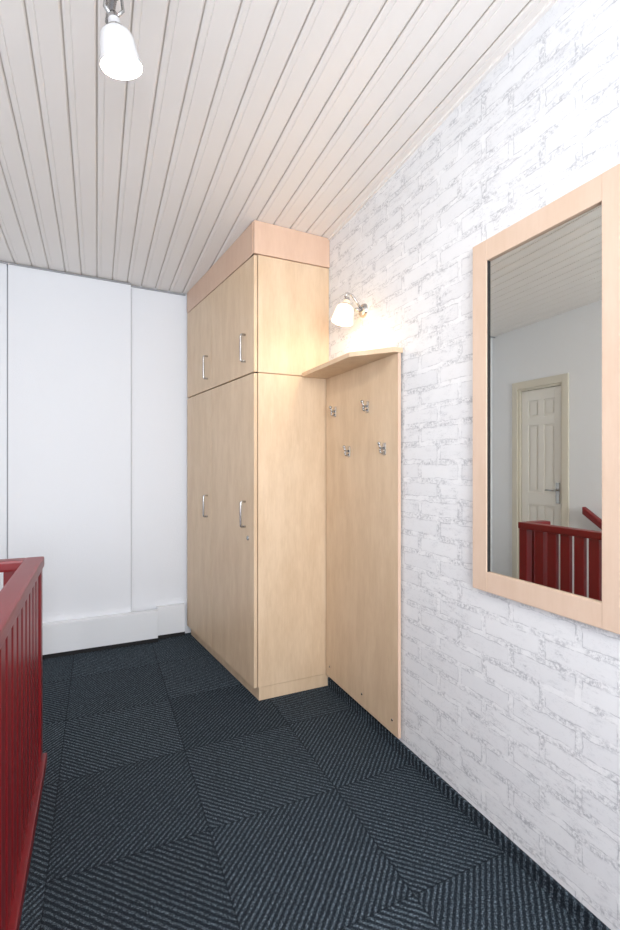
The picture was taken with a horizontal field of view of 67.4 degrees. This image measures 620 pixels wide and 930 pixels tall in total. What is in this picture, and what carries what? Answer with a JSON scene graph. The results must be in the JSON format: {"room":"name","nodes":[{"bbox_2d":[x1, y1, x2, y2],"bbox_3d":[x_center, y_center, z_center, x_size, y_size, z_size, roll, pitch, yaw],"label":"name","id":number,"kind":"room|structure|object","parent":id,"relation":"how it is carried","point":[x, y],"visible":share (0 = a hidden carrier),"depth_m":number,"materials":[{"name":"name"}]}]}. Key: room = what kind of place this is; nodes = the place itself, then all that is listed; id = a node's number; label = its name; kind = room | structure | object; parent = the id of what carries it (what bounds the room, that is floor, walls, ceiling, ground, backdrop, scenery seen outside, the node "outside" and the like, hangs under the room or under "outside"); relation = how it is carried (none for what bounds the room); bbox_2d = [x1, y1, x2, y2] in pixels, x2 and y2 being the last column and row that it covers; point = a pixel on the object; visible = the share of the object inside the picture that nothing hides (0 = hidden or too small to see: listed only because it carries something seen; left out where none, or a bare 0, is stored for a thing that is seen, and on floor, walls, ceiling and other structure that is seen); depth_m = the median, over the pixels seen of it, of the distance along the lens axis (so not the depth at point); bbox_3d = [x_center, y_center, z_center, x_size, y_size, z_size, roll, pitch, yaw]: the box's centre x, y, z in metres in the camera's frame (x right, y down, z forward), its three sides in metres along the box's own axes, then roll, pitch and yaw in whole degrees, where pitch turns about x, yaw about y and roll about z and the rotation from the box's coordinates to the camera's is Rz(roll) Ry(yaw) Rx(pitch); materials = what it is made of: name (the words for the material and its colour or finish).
{"room":"stair landing hallway","nodes":[
{"label":"stair landing hallway","id":0,"kind":"room"},
{"bbox_2d":[131,286,190,632],"bbox_3d":[-1.587,-0.080,3.310,2.810,3.080,0.120,0,0,-25],"label":"wall","id":1,"kind":"structure","parent":0,"point":[159,398],"depth_m":3.46,"materials":[{"name":"white paint"}]},
{"bbox_2d":[0,261,185,622],"bbox_3d":[-1.839,-0.027,3.104,1.980,2.614,0.044,0,0,-25],"label":"wall","id":2,"kind":"structure","parent":1,"relation":"attached to","point":[65,337],"depth_m":3.17,"materials":[{"name":"white paint"}]},
{"bbox_2d":[42,603,184,658],"bbox_3d":[-1.642,1.163,3.166,1.550,0.235,0.095,0,0,-25],"label":"baseboard","id":3,"kind":"structure","parent":1,"relation":"attached to","point":[97,633],"depth_m":3.24,"materials":[{"name":"white paint"}]},
{"bbox_2d":[0,0,549,294],"bbox_3d":[-0.405,-1.507,0.920,2.970,0.448,5.210,0,0,-25],"label":"ceiling","id":4,"kind":"structure","parent":0,"point":[289,114],"depth_m":1.80,"materials":[{"name":"paint"}]},
{"bbox_2d":[100,0,142,80],"bbox_3d":[-0.420,-1.254,1.063,0.133,0.296,0.719,0,0,-25],"label":"ceiling lamp","id":5,"kind":"object","parent":4,"relation":"attached to","point":[119,57],"depth_m":1.29,"materials":[{"name":"white glass"}]},
{"bbox_2d":[19,633,585,929],"bbox_3d":[-0.471,1.370,0.890,2.624,0.180,5.210,0,0,-25],"label":"floor","id":6,"kind":"structure","parent":0,"point":[174,797],"depth_m":1.68,"materials":[{"name":"carpet"}]},
{"bbox_2d":[0,556,46,929],"bbox_3d":[-0.458,0.835,0.225,0.255,0.890,3.790,0,0,-25],"label":"stair railing","id":7,"kind":"object","parent":6,"relation":"on","point":[23,764],"visible":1,"depth_m":1.42,"materials":[{"name":"red paint"}]},
{"bbox_2d":[187,255,328,700],"bbox_3d":[-0.408,0.070,3.101,0.607,2.420,1.161,0,0,-25],"label":"built-in wardrobe","id":8,"kind":"object","parent":6,"relation":"on","point":[256,427],"visible":0.96,"depth_m":2.64,"materials":[{"name":"brown wood"}]},
{"bbox_2d":[187,220,329,312],"bbox_3d":[-0.526,-1.232,2.947,1.317,0.178,0.412,0,0,38],"label":"trim","id":9,"kind":"structure","parent":8,"relation":"on","point":[259,238],"depth_m":2.63,"materials":[{"name":"brown wood"}]},
{"bbox_2d":[329,0,619,929],"bbox_3d":[0.791,-0.230,1.387,0.121,3.380,5.450,0,0,-25],"label":"wall","id":10,"kind":"structure","parent":0,"point":[515,705],"depth_m":1.62,"materials":[{"name":"white brick"}]},
{"bbox_2d":[331,292,367,326],"bbox_3d":[0.192,-0.778,2.318,0.179,0.165,0.109,0,0,-25],"label":"wall spotlight","id":11,"kind":"object","parent":10,"relation":"attached to","point":[343,315],"visible":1,"depth_m":2.31,"materials":[{"name":"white glass"}]},
{"bbox_2d":[302,347,402,738],"bbox_3d":[0.183,0.344,2.336,0.176,1.723,0.700,0,0,-25],"label":"coat rack","id":12,"kind":"object","parent":10,"relation":"attached to","point":[363,388],"visible":1,"depth_m":2.29,"materials":[{"name":"brown wood"}]},
{"bbox_2d":[328,0,557,239],"bbox_3d":[0.956,-1.428,0.877,0.012,0.256,4.000,0,0,-25],"label":"trim","id":13,"kind":"structure","parent":10,"relation":"attached to","point":[545,9],"depth_m":1.73,"materials":[{"name":"paint"}]},
{"bbox_2d":[328,677,610,929],"bbox_3d":[0.953,1.255,0.883,0.015,0.050,4.000,0,0,-25],"label":"baseboard","id":14,"kind":"structure","parent":10,"relation":"attached to","point":[586,918],"depth_m":1.60,"materials":[{"name":"carpet"}]},
{"bbox_2d":[473,163,619,634],"bbox_3d":[0.698,-0.169,1.413,0.027,1.203,0.525,0,0,-25],"label":"wall mirror","id":15,"kind":"object","parent":10,"relation":"attached to","point":[546,286],"visible":1,"depth_m":1.37,"materials":[{"name":"brown wood"}]}
]}

